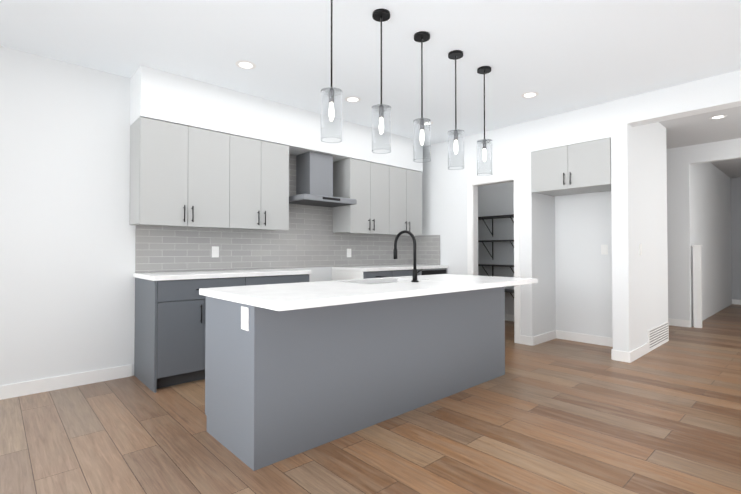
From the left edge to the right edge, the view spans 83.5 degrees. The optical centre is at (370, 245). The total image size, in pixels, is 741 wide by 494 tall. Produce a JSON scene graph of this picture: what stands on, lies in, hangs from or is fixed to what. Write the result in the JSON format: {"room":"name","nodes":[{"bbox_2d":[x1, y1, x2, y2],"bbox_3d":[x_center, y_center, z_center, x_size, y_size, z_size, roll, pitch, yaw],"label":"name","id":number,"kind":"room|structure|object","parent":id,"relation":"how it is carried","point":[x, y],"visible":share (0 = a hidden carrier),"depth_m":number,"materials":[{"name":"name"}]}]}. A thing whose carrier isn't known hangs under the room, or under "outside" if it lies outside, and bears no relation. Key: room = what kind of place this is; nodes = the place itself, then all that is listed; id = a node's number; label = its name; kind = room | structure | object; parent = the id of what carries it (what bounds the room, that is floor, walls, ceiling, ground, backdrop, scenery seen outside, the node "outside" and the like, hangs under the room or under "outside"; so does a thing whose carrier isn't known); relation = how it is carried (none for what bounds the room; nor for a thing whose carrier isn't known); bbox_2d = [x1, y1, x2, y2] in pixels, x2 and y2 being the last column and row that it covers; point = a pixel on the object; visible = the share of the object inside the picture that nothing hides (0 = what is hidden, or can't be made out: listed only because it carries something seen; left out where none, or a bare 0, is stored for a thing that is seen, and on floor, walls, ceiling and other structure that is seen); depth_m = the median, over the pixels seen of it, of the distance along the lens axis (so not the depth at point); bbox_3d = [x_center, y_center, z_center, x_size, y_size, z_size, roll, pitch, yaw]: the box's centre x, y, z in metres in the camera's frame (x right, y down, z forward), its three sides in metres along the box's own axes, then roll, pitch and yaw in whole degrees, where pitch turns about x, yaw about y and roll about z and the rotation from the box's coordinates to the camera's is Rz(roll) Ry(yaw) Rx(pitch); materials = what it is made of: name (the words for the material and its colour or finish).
{"room":"kitchen","nodes":[
{"label":"kitchen","id":0,"kind":"room"},
{"bbox_2d":[0,46,409,385],"bbox_3d":[-1.656,-0.165,4.376,9.380,2.730,0.120,1,-1,-42],"label":"wall","id":1,"kind":"structure","parent":0,"point":[67,268],"depth_m":3.47,"materials":[{"name":"white paint"}]},
{"bbox_2d":[129,117,232,228],"bbox_3d":[-1.790,-0.641,3.930,0.790,0.910,0.351,1,-1,-42],"label":"upper cabinet","id":2,"kind":"object","parent":1,"relation":"attached to","point":[184,176],"depth_m":3.76,"materials":[{"name":"grey wood"}]},
{"bbox_2d":[233,135,288,229],"bbox_3d":[-1.251,-0.634,4.422,0.670,0.910,0.351,1,-1,-42],"label":"upper cabinet","id":3,"kind":"object","parent":1,"relation":"attached to","point":[260,168],"depth_m":4.29,"materials":[{"name":"grey wood"}]},
{"bbox_2d":[135,154,412,272],"bbox_3d":[-0.740,-0.407,5.127,3.860,1.353,0.001,1,-1,-42],"label":"backsplash","id":4,"kind":"structure","parent":1,"relation":"attached to","point":[309,238],"depth_m":4.79,"materials":[{"name":"tile"}]},
{"bbox_2d":[212,246,218,256],"bbox_3d":[-1.614,0.067,4.316,0.075,0.115,0.006,1,-1,-42],"label":"outlet","id":5,"kind":"object","parent":4,"relation":"attached to","point":[215,251],"visible":1,"depth_m":4.32,"materials":[{"name":"white plastic"}]},
{"bbox_2d":[347,249,350,256],"bbox_3d":[-0.285,0.099,5.530,0.075,0.115,0.006,1,-1,-42],"label":"outlet","id":6,"kind":"object","parent":4,"relation":"attached to","point":[348,252],"visible":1,"depth_m":5.53,"materials":[{"name":"white plastic"}]},
{"bbox_2d":[289,151,356,206],"bbox_3d":[-0.609,-0.789,4.915,0.750,0.592,0.494,1,-1,-42],"label":"range hood","id":7,"kind":"object","parent":1,"relation":"attached to","point":[314,178],"visible":0.88,"depth_m":4.87,"materials":[{"name":"silver metal"}]},
{"bbox_2d":[333,158,388,233],"bbox_3d":[-0.118,-0.619,5.457,0.680,0.910,0.351,1,-1,-42],"label":"upper cabinet","id":8,"kind":"object","parent":1,"relation":"attached to","point":[366,182],"depth_m":5.28,"materials":[{"name":"grey wood"}]},
{"bbox_2d":[377,166,421,235],"bbox_3d":[0.384,-0.613,5.916,0.680,0.910,0.351,1,-1,-42],"label":"upper cabinet","id":9,"kind":"object","parent":1,"relation":"attached to","point":[405,185],"depth_m":5.77,"materials":[{"name":"grey wood"}]},
{"bbox_2d":[414,235,439,264],"bbox_3d":[0.849,0.066,6.233,0.001,0.439,0.500,1,-1,-42],"label":"backsplash","id":10,"kind":"structure","parent":1,"relation":"attached to","point":[427,249],"depth_m":6.21,"materials":[{"name":"tile"}]},
{"bbox_2d":[130,65,422,171],"bbox_3d":[-0.724,-1.304,4.915,3.680,0.436,0.365,1,-1,-42],"label":"soffit","id":11,"kind":"structure","parent":0,"point":[159,95],"depth_m":4.26,"materials":[{"name":"white paint"}]},
{"bbox_2d":[0,304,740,493],"bbox_3d":[2.928,1.213,3.505,15.000,0.050,7.560,1,-1,-42],"label":"floor","id":12,"kind":"structure","parent":0,"point":[558,416],"depth_m":2.54,"materials":[{"name":"brown wood"}]},
{"bbox_2d":[134,276,248,392],"bbox_3d":[-1.667,0.743,3.840,0.778,0.900,0.631,1,-1,-42],"label":"base cabinet","id":13,"kind":"object","parent":12,"relation":"on","point":[169,340],"depth_m":3.50,"materials":[{"name":"grey wood"}]},
{"bbox_2d":[133,268,310,279],"bbox_3d":[-1.397,0.276,4.080,1.520,0.040,0.643,1,-1,-42],"label":"countertop","id":14,"kind":"structure","parent":13,"relation":"on","point":[224,274],"depth_m":3.76,"materials":[{"name":"white stone"}]},
{"bbox_2d":[249,276,308,284],"bbox_3d":[-1.113,0.750,4.346,0.722,0.900,0.631,1,-1,-42],"label":"base cabinet","id":15,"kind":"object","parent":12,"relation":"on","point":[253,280],"depth_m":4.09,"materials":[{"name":"grey wood"}]},
{"bbox_2d":[199,286,504,470],"bbox_3d":[0.089,0.754,3.247,2.509,0.861,0.679,1,-1,-42],"label":"kitchen island","id":16,"kind":"object","parent":12,"relation":"on","point":[292,369],"depth_m":2.55,"materials":[{"name":"grey wood"}]},
{"bbox_2d":[241,306,248,330],"bbox_3d":[-0.676,0.393,2.233,0.006,0.123,0.085,1,-1,-42],"label":"outlet","id":17,"kind":"object","parent":16,"relation":"attached to","point":[244,309],"depth_m":2.23,"materials":[{"name":"white plastic"}]},
{"bbox_2d":[199,274,537,309],"bbox_3d":[0.185,0.302,3.155,2.560,0.040,1.005,1,-1,-42],"label":"island countertop","id":18,"kind":"structure","parent":16,"relation":"on","point":[302,295],"depth_m":2.59,"materials":[{"name":"white stone"}]},
{"bbox_2d":[393,230,421,281],"bbox_3d":[0.300,0.081,3.313,0.115,0.407,0.255,1,-1,-42],"label":"faucet","id":19,"kind":"object","parent":18,"relation":"on","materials":[{"name":"black metal"}]},
{"bbox_2d":[332,268,392,280],"bbox_3d":[-0.114,0.763,5.258,0.464,0.900,0.631,1,-1,-42],"label":"base cabinet","id":20,"kind":"object","parent":12,"relation":"on","point":[337,273],"depth_m":5.08,"materials":[{"name":"grey"}]},
{"bbox_2d":[349,264,447,271],"bbox_3d":[0.307,0.298,5.637,1.598,0.040,0.643,1,-1,-42],"label":"countertop","id":21,"kind":"structure","parent":20,"relation":"on","point":[377,268],"depth_m":5.32,"materials":[{"name":"white stone"}]},
{"bbox_2d":[393,268,420,276],"bbox_3d":[0.253,0.768,5.593,0.530,0.900,0.631,1,-1,-42],"label":"base cabinet","id":22,"kind":"object","parent":12,"relation":"on","point":[395,274],"depth_m":5.36,"materials":[{"name":"grey wood"}]},
{"bbox_2d":[421,268,446,274],"bbox_3d":[0.671,0.773,5.975,0.603,0.900,0.631,1,-1,-42],"label":"base cabinet","id":23,"kind":"object","parent":12,"relation":"on","point":[426,271],"depth_m":5.73,"materials":[{"name":"grey"}]},
{"bbox_2d":[0,0,740,177],"bbox_3d":[2.928,-1.592,3.545,15.000,0.100,7.560,1,-1,-42],"label":"ceiling","id":24,"kind":"structure","parent":0,"point":[561,56],"depth_m":3.27,"materials":[{"name":"white paint"}]},
{"bbox_2d":[235,60,255,68],"bbox_3d":[-1.065,-1.540,3.541,0.170,0.003,0.170,1,-1,-42],"label":"recessed light","id":25,"kind":"object","parent":24,"relation":"in","point":[243,64],"visible":1,"depth_m":3.53,"materials":[{"name":"white plastic"}]},
{"bbox_2d":[320,0,341,142],"bbox_3d":[-0.234,-1.094,2.492,0.131,0.926,0.131,1,-1,-42],"label":"pendant light","id":26,"kind":"object","parent":24,"relation":"hanging from","point":[331,95],"visible":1,"depth_m":2.48,"materials":[{"name":"clear glass"}]},
{"bbox_2d":[345,96,360,101],"bbox_3d":[-0.186,-1.528,4.343,0.170,0.003,0.170,1,-1,-42],"label":"recessed light","id":27,"kind":"object","parent":24,"relation":"in","point":[352,99],"visible":1,"depth_m":4.34,"materials":[{"name":"white plastic"}]},
{"bbox_2d":[372,8,390,153],"bbox_3d":[0.072,-1.090,2.772,0.131,0.926,0.131,1,-1,-42],"label":"pendant light","id":28,"kind":"object","parent":24,"relation":"hanging from","point":[381,15],"visible":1,"depth_m":2.76,"materials":[{"name":"clear glass"}]},
{"bbox_2d":[413,31,430,162],"bbox_3d":[0.379,-1.086,3.051,0.131,0.926,0.131,1,-1,-42],"label":"pendant light","id":29,"kind":"object","parent":24,"relation":"hanging from","point":[422,36],"visible":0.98,"depth_m":3.04,"materials":[{"name":"clear glass"}]},
{"bbox_2d":[448,50,463,169],"bbox_3d":[0.685,-1.082,3.331,0.131,0.926,0.131,1,-1,-42],"label":"pendant light","id":30,"kind":"object","parent":24,"relation":"hanging from","point":[455,55],"visible":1,"depth_m":3.32,"materials":[{"name":"clear glass"}]},
{"bbox_2d":[477,66,491,175],"bbox_3d":[0.992,-1.077,3.611,0.131,0.926,0.131,1,-1,-42],"label":"pendant light","id":31,"kind":"object","parent":24,"relation":"hanging from","point":[484,70],"visible":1,"depth_m":3.60,"materials":[{"name":"clear glass"}]},
{"bbox_2d":[521,92,538,97],"bbox_3d":[1.621,-1.530,4.219,0.170,0.003,0.170,1,-1,-42],"label":"recessed light","id":32,"kind":"object","parent":24,"relation":"in","point":[529,94],"visible":1,"depth_m":4.21,"materials":[{"name":"white plastic"}]},
{"bbox_2d":[709,115,726,118],"bbox_3d":[4.115,-1.520,4.913,0.170,0.003,0.170,1,-1,-42],"label":"recessed light","id":33,"kind":"object","parent":24,"relation":"in","point":[718,117],"visible":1,"depth_m":4.92,"materials":[{"name":"white plastic"}]},
{"bbox_2d":[414,98,667,351],"bbox_3d":[2.250,-0.143,5.883,1.580,2.730,2.923,1,-1,-42],"label":"wall block","id":34,"kind":"object","parent":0,"point":[618,293],"visible":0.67,"depth_m":5.13,"materials":[{"name":"white paint"}]},
{"bbox_2d":[478,214,513,297],"bbox_3d":[2.212,0.279,6.623,0.360,1.508,1.730,1,-1,-42],"label":"shelf","id":35,"kind":"object","parent":34,"relation":"attached to","point":[510,291],"visible":0.31,"depth_m":6.75,"materials":[{"name":"grey metal"}]},
{"bbox_2d":[531,138,610,195],"bbox_3d":[2.455,-0.891,4.905,0.650,0.497,0.874,1,-1,-42],"label":"upper cabinet","id":36,"kind":"object","parent":34,"relation":"attached to","point":[580,168],"visible":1,"depth_m":4.70,"materials":[{"name":"grey wood"}]},
{"bbox_2d":[601,245,607,254],"bbox_3d":[2.835,0.050,5.025,0.008,0.120,0.075,1,-1,-42],"label":"light switch","id":37,"kind":"object","parent":34,"relation":"attached to","point":[604,249],"visible":1,"depth_m":5.02,"materials":[{"name":"white plastic"}]},
{"bbox_2d":[647,322,668,351],"bbox_3d":[3.462,1.087,4.983,0.880,0.245,0.014,1,-1,-42],"label":"air vent register","id":38,"kind":"object","parent":34,"relation":"attached to","point":[658,335],"visible":0.9,"depth_m":4.95,"materials":[{"name":"white metal"}]},
{"bbox_2d":[627,70,740,126],"bbox_3d":[4.242,-1.419,2.682,0.180,0.270,4.517,1,-1,-42],"label":"header beam","id":39,"kind":"structure","parent":0,"point":[715,93],"depth_m":3.93,"materials":[{"name":"white paint"}]},
{"bbox_2d":[692,245,702,327],"bbox_3d":[4.905,0.609,6.220,0.110,1.235,0.110,1,-1,-42],"label":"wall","id":40,"kind":"structure","parent":0,"point":[697,280],"depth_m":6.19,"materials":[{"name":"white paint"}]},
{"bbox_2d":[666,146,731,326],"bbox_3d":[5.740,-0.109,8.230,4.100,2.730,1.683,1,-1,-42],"label":"wall","id":41,"kind":"structure","parent":0,"point":[698,204],"depth_m":6.59,"materials":[{"name":"white paint"}]},
{"bbox_2d":[0,172,740,399],"bbox_3d":[2.288,0.136,4.073,14.800,2.120,5.640,1,-1,-42],"label":"baseboard","id":42,"kind":"structure","parent":41,"relation":"attached to","point":[45,384],"depth_m":5.14,"materials":[{"name":"white wood"}]},
{"bbox_2d":[689,138,740,164],"bbox_3d":[5.754,-1.382,5.282,0.120,0.270,2.717,1,-1,-42],"label":"header beam","id":43,"kind":"structure","parent":0,"point":[724,150],"depth_m":6.02,"materials":[{"name":"white paint"}]},
{"bbox_2d":[731,177,740,299],"bbox_3d":[8.362,-0.106,8.488,0.120,2.730,7.560,1,-1,-42],"label":"wall","id":44,"kind":"structure","parent":0,"point":[736,231],"depth_m":8.93,"materials":[{"name":"grey paint"}]}
]}

